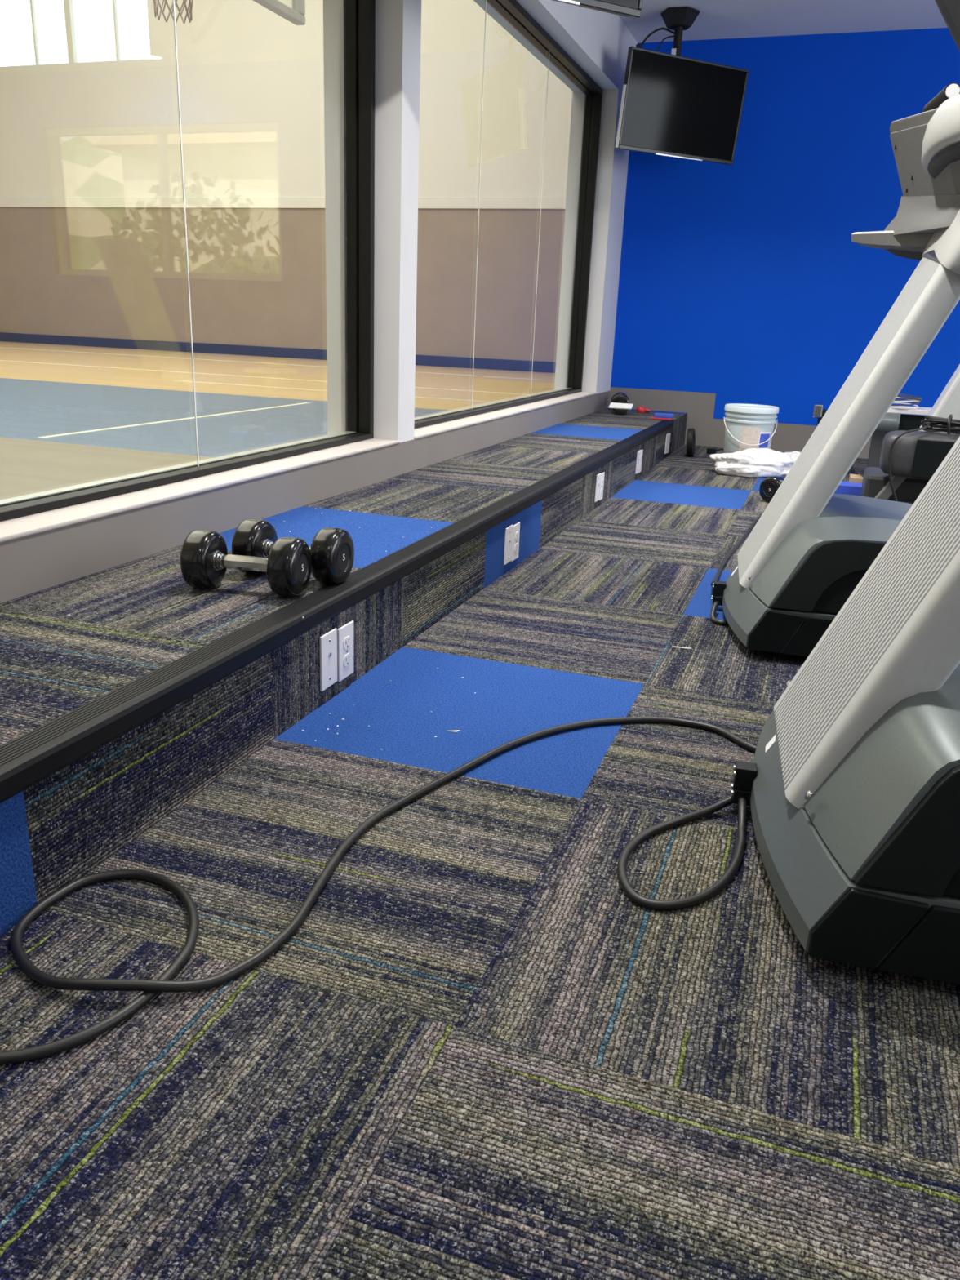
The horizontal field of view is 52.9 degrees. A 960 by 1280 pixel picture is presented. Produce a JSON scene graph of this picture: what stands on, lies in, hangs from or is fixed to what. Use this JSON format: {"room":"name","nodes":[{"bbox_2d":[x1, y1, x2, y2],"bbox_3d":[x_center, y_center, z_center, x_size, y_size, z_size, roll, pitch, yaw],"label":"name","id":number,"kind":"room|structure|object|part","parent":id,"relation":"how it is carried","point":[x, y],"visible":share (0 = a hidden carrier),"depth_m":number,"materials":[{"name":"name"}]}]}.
{"room":"fitness gym","nodes":[
{"label":"fitness gym","id":0,"kind":"room"},
{"bbox_2d":[0,341,555,499],"bbox_3d":[-8.175,-2.066,7.691,17.150,0.003,22.000,8,19,18],"label":"floor","id":1,"kind":"structure","parent":0,"point":[70,415],"depth_m":8.34,"materials":[{"name":"brown wood"}]},
{"bbox_2d":[0,0,572,362],"bbox_3d":[-4.303,-9.034,16.452,17.150,8.000,0.300,8,19,18],"label":"wall","id":2,"kind":"structure","parent":0,"point":[251,78],"depth_m":16.46,"materials":[{"name":"white paint"}]},
{"bbox_2d":[0,0,151,68],"bbox_3d":[-8.229,-11.341,17.122,5.700,2.150,0.100,8,19,18],"label":"window","id":3,"kind":"structure","parent":2,"relation":"in","point":[68,4],"depth_m":16.93,"materials":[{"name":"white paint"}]},
{"bbox_2d":[152,0,305,25],"bbox_3d":[-0.839,-5.233,6.037,2.846,2.362,1.706,2,18,-2],"label":"goal","id":4,"kind":"object","parent":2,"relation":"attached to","point":[295,15],"visible":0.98,"depth_m":6.76,"materials":[{"name":"clear glass"}]},
{"bbox_3d":[-1.603,-4.792,6.168,0.080,1.060,1.800,8,19,18],"label":"backboard frame","id":5,"kind":"part","parent":4,"relation":"part of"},
{"bbox_2d":[0,332,555,373],"bbox_3d":[-4.510,-5.274,17.537,17.150,0.170,0.030,8,19,18],"label":"baseboard","id":6,"kind":"structure","parent":2,"relation":"attached to","point":[307,353],"depth_m":17.43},
{"bbox_2d":[0,196,565,208],"bbox_3d":[-4.415,-7.598,16.765,17.150,0.170,0.030,8,19,18],"label":"trim","id":7,"kind":"structure","parent":2,"relation":"attached to","point":[424,202],"depth_m":16.57,"materials":[{"name":"white paint"}]},
{"bbox_2d":[1,0,637,521],"bbox_3d":[0.193,-4.630,3.773,0.290,8.020,22.000,8,19,18],"label":"wall","id":8,"kind":"structure","parent":0,"point":[599,42],"depth_m":3.52,"materials":[{"name":"grey paint"}]},
{"bbox_2d":[0,0,375,521],"bbox_3d":[-0.921,-1.171,1.934,0.102,1.798,3.078,8,19,18],"label":"window","id":9,"kind":"structure","parent":8,"relation":"in","point":[359,15],"depth_m":3.24,"materials":[{"name":"metal"}]},
{"bbox_2d":[0,438,399,542],"bbox_3d":[-0.860,-0.298,2.187,0.110,0.012,3.080,8,19,18],"label":"window sill","id":10,"kind":"structure","parent":8,"relation":"attached to","point":[26,526],"depth_m":2.37,"materials":[{"name":"beige paint"}]},
{"bbox_2d":[0,390,610,603],"bbox_3d":[-0.526,-0.478,2.973,0.004,0.118,8.717,8,19,18],"label":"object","id":11,"kind":"structure","parent":8,"relation":"attached to","point":[30,564],"depth_m":2.56,"materials":[{"name":"beige paint"}]},
{"bbox_2d":[413,391,596,439],"bbox_3d":[0.218,-1.219,5.093,0.110,0.012,3.085,8,19,18],"label":"trim","id":12,"kind":"structure","parent":8,"relation":"attached to","point":[426,431],"depth_m":4.60,"materials":[{"name":"beige paint"}]},
{"bbox_2d":[414,0,602,428],"bbox_3d":[0.157,-2.092,4.839,0.102,1.798,3.083,8,19,18],"label":"window","id":13,"kind":"structure","parent":8,"relation":"in","point":[511,11],"depth_m":5.96,"materials":[{"name":"glass"},{"name":"black aluminium"}]},
{"bbox_2d":[0,444,959,1279],"bbox_3d":[2.344,0.212,2.127,5.000,0.001,8.717,8,19,18],"label":"floor","id":14,"kind":"structure","parent":0,"point":[473,1055],"depth_m":1.14,"materials":[{"name":"carpet"}]},
{"bbox_2d":[0,408,687,935],"bbox_3d":[-0.271,-0.280,2.941,0.560,0.218,8.717,8,19,18],"label":"platform","id":15,"kind":"object","parent":14,"relation":"on","point":[126,622],"visible":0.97,"depth_m":1.86,"materials":[{"name":"carpet"}]},
{"bbox_2d":[180,529,311,597],"bbox_3d":[-0.486,-0.160,2.014,0.249,0.123,0.123,6,19,10],"label":"dumbbell","id":16,"kind":"object","parent":15,"relation":"on","point":[205,559],"visible":1,"depth_m":1.98,"materials":[{"name":"black rubber"}]},
{"bbox_3d":[-0.486,-0.160,2.014,0.110,0.028,0.028,6,19,10],"label":"handle","id":17,"kind":"part","parent":16,"relation":"part of","materials":[{"name":"silver metal"}]},
{"bbox_2d":[231,518,354,585],"bbox_3d":[-0.411,-0.195,2.127,0.249,0.123,0.123,8,19,17],"label":"dumbbell","id":18,"kind":"object","parent":15,"relation":"on","point":[331,548],"visible":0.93,"depth_m":2.09,"materials":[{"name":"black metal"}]},
{"bbox_2d":[319,627,337,691],"bbox_3d":[-0.316,0.041,2.019,0.008,0.120,0.070,8,19,18],"label":"wall plate","id":19,"kind":"object","parent":15,"relation":"attached to","point":[328,641],"visible":1,"depth_m":2.01,"materials":[{"name":"white plastic"}]},
{"bbox_2d":[0,419,673,803],"bbox_3d":[-0.138,-0.235,2.530,0.064,0.041,8.020,8,19,18],"label":"trim","id":20,"kind":"structure","parent":15,"relation":"attached to","point":[33,757],"depth_m":1.69,"materials":[{"name":"black rubber"}]},
{"bbox_2d":[337,620,353,681],"bbox_3d":[-0.290,0.024,2.091,0.008,0.120,0.070,8,19,18],"label":"wall plate","id":21,"kind":"object","parent":15,"relation":"attached to","point":[345,633],"visible":1,"depth_m":2.08,"materials":[{"name":"white plastic"}]},
{"bbox_2d":[343,653,351,666],"bbox_3d":[-0.289,0.043,2.096,0.003,0.027,0.033,8,19,18],"label":"socket","id":22,"kind":"object","parent":21,"relation":"attached to","point":[347,656],"depth_m":2.09,"materials":[{"name":"grey plastic"}]},
{"bbox_2d":[343,635,351,649],"bbox_3d":[-0.287,0.006,2.084,0.003,0.027,0.033,8,19,18],"label":"socket","id":23,"kind":"object","parent":21,"relation":"attached to","point":[347,639],"depth_m":2.08,"materials":[{"name":"grey plastic"}]},
{"bbox_2d":[503,524,513,564],"bbox_3d":[0.093,-0.308,3.120,0.008,0.120,0.070,8,19,18],"label":"wall plate","id":24,"kind":"object","parent":15,"relation":"attached to","point":[508,531],"visible":1,"depth_m":3.11,"materials":[{"name":"white plastic"}]},
{"bbox_2d":[511,522,519,561],"bbox_3d":[0.118,-0.325,3.192,0.008,0.120,0.070,8,19,18],"label":"wall plate","id":25,"kind":"object","parent":15,"relation":"attached to","point":[516,529],"visible":1,"depth_m":3.18,"materials":[{"name":"white plastic"}]},
{"bbox_2d":[514,542,518,551],"bbox_3d":[0.120,-0.306,3.197,0.003,0.027,0.033,8,19,18],"label":"socket","id":26,"kind":"object","parent":25,"relation":"attached to","point":[516,544],"depth_m":3.19,"materials":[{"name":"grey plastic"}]},
{"bbox_2d":[515,531,518,540],"bbox_3d":[0.121,-0.343,3.185,0.003,0.027,0.033,8,19,18],"label":"socket","id":27,"kind":"object","parent":25,"relation":"attached to","point":[516,532],"depth_m":3.18,"materials":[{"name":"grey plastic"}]},
{"bbox_2d":[594,473,600,502],"bbox_3d":[0.523,-0.675,4.279,0.008,0.120,0.070,8,19,18],"label":"wall plate","id":28,"kind":"object","parent":15,"relation":"attached to","point":[598,476],"visible":1,"depth_m":4.27,"materials":[{"name":"white plastic"}]},
{"bbox_2d":[598,471,604,500],"bbox_3d":[0.549,-0.692,4.351,0.008,0.120,0.070,8,19,18],"label":"wall plate","id":29,"kind":"object","parent":15,"relation":"attached to","point":[602,482],"visible":1,"depth_m":4.34,"materials":[{"name":"white plastic"}]},
{"bbox_2d":[610,391,629,410],"bbox_3d":[0.957,-1.622,6.591,0.123,0.123,0.249,4,18,6],"label":"dumbbell","id":30,"kind":"object","parent":15,"relation":"on","point":[618,397],"visible":0.6,"depth_m":6.47,"materials":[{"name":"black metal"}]},
{"bbox_2d":[614,408,626,415],"bbox_3d":[0.930,-1.509,6.380,0.070,0.040,0.060,8,19,18],"label":"block","id":31,"kind":"object","parent":15,"relation":"on","point":[617,411],"visible":1,"depth_m":6.36,"materials":[{"name":"plastic"}]},
{"bbox_2d":[608,402,633,409],"bbox_3d":[0.933,-1.549,6.389,0.150,0.030,0.089,7,19,15],"label":"card","id":32,"kind":"object","parent":31,"relation":"on","point":[613,405],"visible":1,"depth_m":6.37,"materials":[{"name":"paper"}]},
{"bbox_2d":[635,449,640,474],"bbox_3d":[0.842,-0.947,5.137,0.008,0.120,0.070,8,19,18],"label":"wall plate","id":33,"kind":"object","parent":15,"relation":"attached to","point":[639,451],"visible":1,"depth_m":5.12,"materials":[{"name":"white plastic"}]},
{"bbox_2d":[637,449,643,473],"bbox_3d":[0.867,-0.964,5.209,0.008,0.120,0.070,8,19,18],"label":"wall plate","id":34,"kind":"object","parent":15,"relation":"attached to","point":[642,451],"visible":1,"depth_m":5.20,"materials":[{"name":"white plastic"}]},
{"bbox_2d":[635,405,650,413],"bbox_3d":[1.115,-1.574,6.592,0.095,0.044,0.063,8,19,18],"label":"handle","id":35,"kind":"object","parent":15,"relation":"on","point":[640,409],"visible":1,"depth_m":6.58,"materials":[{"name":"plastic"}]},
{"bbox_2d":[651,413,673,420],"bbox_3d":[1.165,-1.427,6.164,0.137,0.038,0.067,6,19,10],"label":"box","id":36,"kind":"object","parent":15,"relation":"on","point":[662,416],"visible":1,"depth_m":6.13,"materials":[{"name":"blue plastic"}]},
{"bbox_3d":[1.173,-1.433,6.161,0.120,0.024,0.067,6,19,10],"label":"lid","id":37,"kind":"part","parent":36,"relation":"part of","materials":[{"name":"blue plastic"}]},
{"bbox_2d":[664,433,668,453],"bbox_3d":[1.162,-1.221,6.000,0.008,0.120,0.070,8,19,18],"label":"wall plate","id":38,"kind":"object","parent":15,"relation":"attached to","point":[667,434],"visible":1,"depth_m":5.99,"materials":[{"name":"white plastic"}]},
{"bbox_2d":[666,433,671,453],"bbox_3d":[1.187,-1.238,6.072,0.008,0.120,0.070,8,19,18],"label":"wall plate","id":39,"kind":"object","parent":15,"relation":"attached to","point":[669,434],"visible":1,"depth_m":6.06,"materials":[{"name":"white plastic"}]},
{"bbox_2d":[67,486,675,750],"bbox_3d":[0.047,-0.311,3.068,1.002,0.219,2.933,8,19,18],"label":"debris","id":40,"kind":"object","parent":14,"relation":"on","point":[372,486],"visible":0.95,"depth_m":2.01,"materials":[{"name":"white paper"}]},
{"bbox_2d":[0,715,756,1064],"bbox_3d":[-0.506,0.474,0.945,0.623,0.027,2.897,15,22,34],"label":"power cord","id":41,"kind":"object","parent":14,"relation":"on","point":[150,988],"visible":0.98,"depth_m":1.25,"materials":[{"name":"black rubber"}]},
{"bbox_2d":[617,795,746,910],"bbox_3d":[0.320,0.315,1.509,0.179,0.037,0.363,8,19,18],"label":"power cord","id":42,"kind":"object","parent":14,"relation":"on","point":[727,876],"visible":0.99,"depth_m":1.47,"materials":[{"name":"black rubber"}]},
{"bbox_2d":[686,428,695,456],"bbox_3d":[1.344,-1.260,6.150,0.053,0.178,0.176,8,19,18],"label":"weight plate","id":43,"kind":"object","parent":14,"relation":"on","point":[691,436],"visible":1,"depth_m":6.09,"materials":[{"name":"black rubber"}]},
{"bbox_2d":[706,447,724,453],"bbox_3d":[1.600,-1.252,6.389,0.234,0.035,0.069,-6,20,-24],"label":"plug","id":44,"kind":"object","parent":14,"relation":"on","point":[709,451],"visible":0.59,"depth_m":6.34,"materials":[{"name":"black plastic"}]},
{"bbox_2d":[710,601,728,625],"bbox_3d":[0.690,-0.073,2.724,0.078,0.036,0.123,8,19,18],"label":"power cord","id":45,"kind":"object","parent":14,"relation":"on","point":[715,605],"visible":0.73,"depth_m":2.70,"materials":[{"name":"black rubber"}]},
{"bbox_2d":[710,515,761,586],"bbox_3d":[1.032,-0.384,3.655,0.213,0.068,1.854,11,20,26],"label":"power cord","id":46,"kind":"object","parent":14,"relation":"on","point":[735,547],"visible":0.51,"depth_m":3.52,"materials":[{"name":"black rubber"}]},
{"bbox_2d":[723,403,778,453],"bbox_3d":[1.589,-1.203,5.721,0.310,0.361,0.310,11,20,24],"label":"bucket","id":47,"kind":"object","parent":14,"relation":"on","point":[748,426],"visible":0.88,"depth_m":5.60,"materials":[{"name":"white plastic"}]},
{"bbox_3d":[1.583,-1.217,5.638,0.312,0.145,0.155,4,18,5],"label":"wire handle","id":48,"kind":"part","parent":47,"relation":"part of","materials":[{"name":"white plastic"}]},
{"bbox_3d":[1.596,-1.357,5.670,0.310,0.035,0.310,11,20,24],"label":"lid","id":49,"kind":"part","parent":47,"relation":"part of","materials":[{"name":"white plastic"}]},
{"bbox_2d":[758,433,769,448],"bbox_3d":[1.654,-1.158,5.611,0.072,0.080,0.009,-8,21,-28],"label":"print","id":50,"kind":"object","parent":47,"relation":"on","point":[763,438],"depth_m":5.61,"materials":[{"name":"paper"}]},
{"bbox_2d":[709,448,794,477],"bbox_3d":[1.557,-1.011,5.470,0.494,0.148,0.235,4,18,4],"label":"towels","id":51,"kind":"object","parent":14,"relation":"on","point":[753,462],"visible":0.97,"depth_m":5.39,"materials":[{"name":"white fabric"}]},
{"bbox_2d":[759,475,786,502],"bbox_3d":[1.472,-0.739,4.688,0.249,0.123,0.123,-14,25,-41],"label":"dumbbell","id":52,"kind":"object","parent":14,"relation":"on","point":[768,487],"visible":0.4,"depth_m":4.61,"materials":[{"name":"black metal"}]},
{"bbox_2d":[784,450,800,462],"bbox_3d":[1.853,-1.054,5.684,0.198,0.118,0.175,-2,19,-12],"label":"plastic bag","id":53,"kind":"object","parent":14,"relation":"on","point":[793,455],"visible":0.12,"depth_m":5.64,"materials":[{"name":"white plastic"}]},
{"bbox_2d":[711,82,959,656],"bbox_3d":[1.740,-0.617,2.361,2.153,1.377,0.940,6,19,12],"label":"treadmill","id":54,"kind":"object","parent":14,"relation":"on","point":[811,546],"visible":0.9,"depth_m":2.40,"materials":[{"name":"grey plastic"}]},
{"bbox_3d":[1.087,-0.131,2.288,0.754,0.176,0.072,6,19,12],"label":"panel","id":55,"kind":"part","parent":54,"relation":"part of","materials":[{"name":"black plastic"}]},
{"bbox_2d":[748,493,912,606],"bbox_3d":[1.146,-0.257,2.627,0.820,0.206,0.776,6,19,12],"label":"hood","id":56,"kind":"object","parent":54,"relation":"attached to","point":[799,555],"depth_m":2.40,"materials":[{"name":"grey plastic"}]},
{"bbox_2d":[851,230,933,252],"bbox_3d":[1.215,-0.992,2.372,0.479,0.090,0.940,6,19,12],"label":"tray","id":57,"kind":"object","parent":54,"relation":"on","point":[891,241],"depth_m":2.68,"materials":[{"name":"grey plastic"}]},
{"bbox_2d":[889,107,937,133],"bbox_3d":[1.205,-1.185,2.297,0.196,0.243,0.973,1,18,-5],"label":"monitor","id":58,"kind":"object","parent":54,"relation":"on","point":[926,122],"depth_m":2.48,"materials":[{"name":"grey plastic"}]},
{"bbox_2d":[889,123,959,196],"bbox_3d":[1.179,-1.177,2.308,0.145,0.205,0.904,1,18,-5],"label":"monitor","id":59,"kind":"object","parent":54,"relation":"on","point":[926,155],"depth_m":2.45,"materials":[{"name":"grey plastic"}]},
{"bbox_2d":[730,0,959,984],"bbox_3d":[1.493,-0.264,1.177,2.153,1.434,0.940,6,19,12],"label":"treadmill","id":60,"kind":"object","parent":14,"relation":"on","point":[851,785],"visible":1,"depth_m":1.29,"materials":[{"name":"grey plastic"}]},
{"bbox_2d":[803,663,959,879],"bbox_3d":[0.898,0.123,1.452,0.820,0.206,0.776,6,19,12],"label":"hood","id":61,"kind":"object","parent":60,"relation":"attached to","point":[882,741],"depth_m":1.26,"materials":[{"name":"grey plastic"}]},
{"bbox_3d":[0.840,0.248,1.113,0.754,0.176,0.072,6,19,12],"label":"panel","id":62,"kind":"part","parent":60,"relation":"part of","materials":[{"name":"black plastic"}]},
{"bbox_2d":[934,0,959,51],"bbox_3d":[1.005,-0.865,1.113,0.834,0.291,0.715,6,19,12],"label":"monitor","id":63,"kind":"object","parent":60,"relation":"on","point":[949,10],"depth_m":1.46,"materials":[{"name":"grey plastic"}]},
{"bbox_2d":[944,0,959,31],"bbox_3d":[0.956,-0.840,1.095,0.180,0.249,0.911,-10,22,-33],"label":"monitor","id":64,"kind":"object","parent":60,"relation":"on","point":[952,7],"depth_m":1.46,"materials":[{"name":"grey plastic"}]},
{"bbox_2d":[834,481,862,495],"bbox_3d":[1.892,-0.778,4.965,0.340,0.055,0.120,8,19,18],"label":"case","id":65,"kind":"object","parent":14,"relation":"on","point":[845,487],"visible":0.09,"depth_m":4.91,"materials":[{"name":"plastic"}]},
{"bbox_2d":[848,474,862,483],"bbox_3d":[2.035,-0.820,5.076,0.180,0.075,0.140,8,19,18],"label":"cardboard box","id":66,"kind":"object","parent":14,"relation":"on","point":[853,477],"visible":0.22,"depth_m":5.03,"materials":[{"name":"brown cardboard"}]},
{"bbox_2d":[850,466,863,476],"bbox_3d":[1.992,-0.879,5.027,0.035,0.061,0.535,1,18,-5],"label":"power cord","id":67,"kind":"object","parent":66,"relation":"on","point":[852,468],"visible":0.28,"depth_m":5.08,"materials":[{"name":"black rubber"}]},
{"bbox_2d":[813,393,932,467],"bbox_3d":[2.302,-1.173,5.527,0.780,0.482,0.310,8,19,18],"label":"exercise machine","id":68,"kind":"object","parent":14,"relation":"on","point":[894,420],"depth_m":5.39,"materials":[{"name":"grey plastic"}]},
{"bbox_3d":[2.484,-1.085,5.571,0.440,0.300,0.040,8,19,18],"label":"plate","id":69,"kind":"part","parent":68,"relation":"part of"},
{"bbox_3d":[2.357,-1.341,5.404,0.214,0.082,0.146,8,19,18],"label":"cable coil","id":70,"kind":"part","parent":68,"relation":"part of","materials":[{"name":"white plastic"}]},
{"bbox_3d":[2.434,-1.300,5.466,0.270,0.028,0.260,8,19,18],"label":"plate","id":71,"kind":"part","parent":68,"relation":"part of","materials":[{"name":"white plastic"}]},
{"bbox_2d":[860,364,959,504],"bbox_3d":[2.313,-1.109,4.280,1.000,1.153,0.580,8,19,18],"label":"exercise machine","id":72,"kind":"object","parent":14,"relation":"on","point":[916,455],"depth_m":4.32,"materials":[{"name":"grey plastic"}]},
{"bbox_3d":[2.158,-0.569,4.376,0.500,0.050,0.180,8,19,18],"label":"plate","id":73,"kind":"part","parent":72,"relation":"part of","materials":[{"name":"grey plastic"}]},
{"bbox_3d":[2.045,-0.779,4.341,0.464,0.468,0.188,3,18,1],"label":"cable coil","id":74,"kind":"part","parent":72,"relation":"part of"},
{"bbox_2d":[618,0,947,43],"bbox_3d":[2.273,-2.241,1.376,5.760,0.120,9.117,8,19,18],"label":"ceiling","id":75,"kind":"structure","parent":0,"point":[716,19],"depth_m":5.56,"materials":[{"name":"paint"}]},
{"bbox_2d":[551,0,642,18],"bbox_3d":[0.107,-2.381,2.939,0.860,0.768,0.344,-7,21,-27],"label":"television","id":76,"kind":"object","parent":75,"relation":"hanging from","point":[628,8],"visible":1,"depth_m":3.11,"materials":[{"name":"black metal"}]},
{"bbox_2d":[615,6,749,164],"bbox_3d":[1.127,-3.252,5.689,0.860,0.768,0.344,-7,21,-27],"label":"television","id":77,"kind":"object","parent":75,"relation":"hanging from","point":[674,105],"visible":1,"depth_m":5.59,"materials":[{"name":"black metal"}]},
{"bbox_3d":[1.149,-3.570,5.557,0.222,0.080,0.194,8,19,18],"label":"ceiling plate","id":78,"kind":"part","parent":77,"relation":"part of","materials":[{"name":"black metal"}]},
{"bbox_2d":[610,27,959,426],"bbox_3d":[3.615,-2.283,5.826,5.560,2.500,0.200,8,19,18],"label":"wall","id":79,"kind":"structure","parent":0,"point":[745,281],"depth_m":6.23,"materials":[{"name":"blue paint"}]},
{"bbox_2d":[609,386,871,458],"bbox_3d":[3.539,-1.239,6.072,5.560,0.360,0.005,8,19,18],"label":"baseboard","id":80,"kind":"structure","parent":79,"relation":"attached to","point":[709,431],"depth_m":6.71,"materials":[{"name":"beige paint"}]}
]}

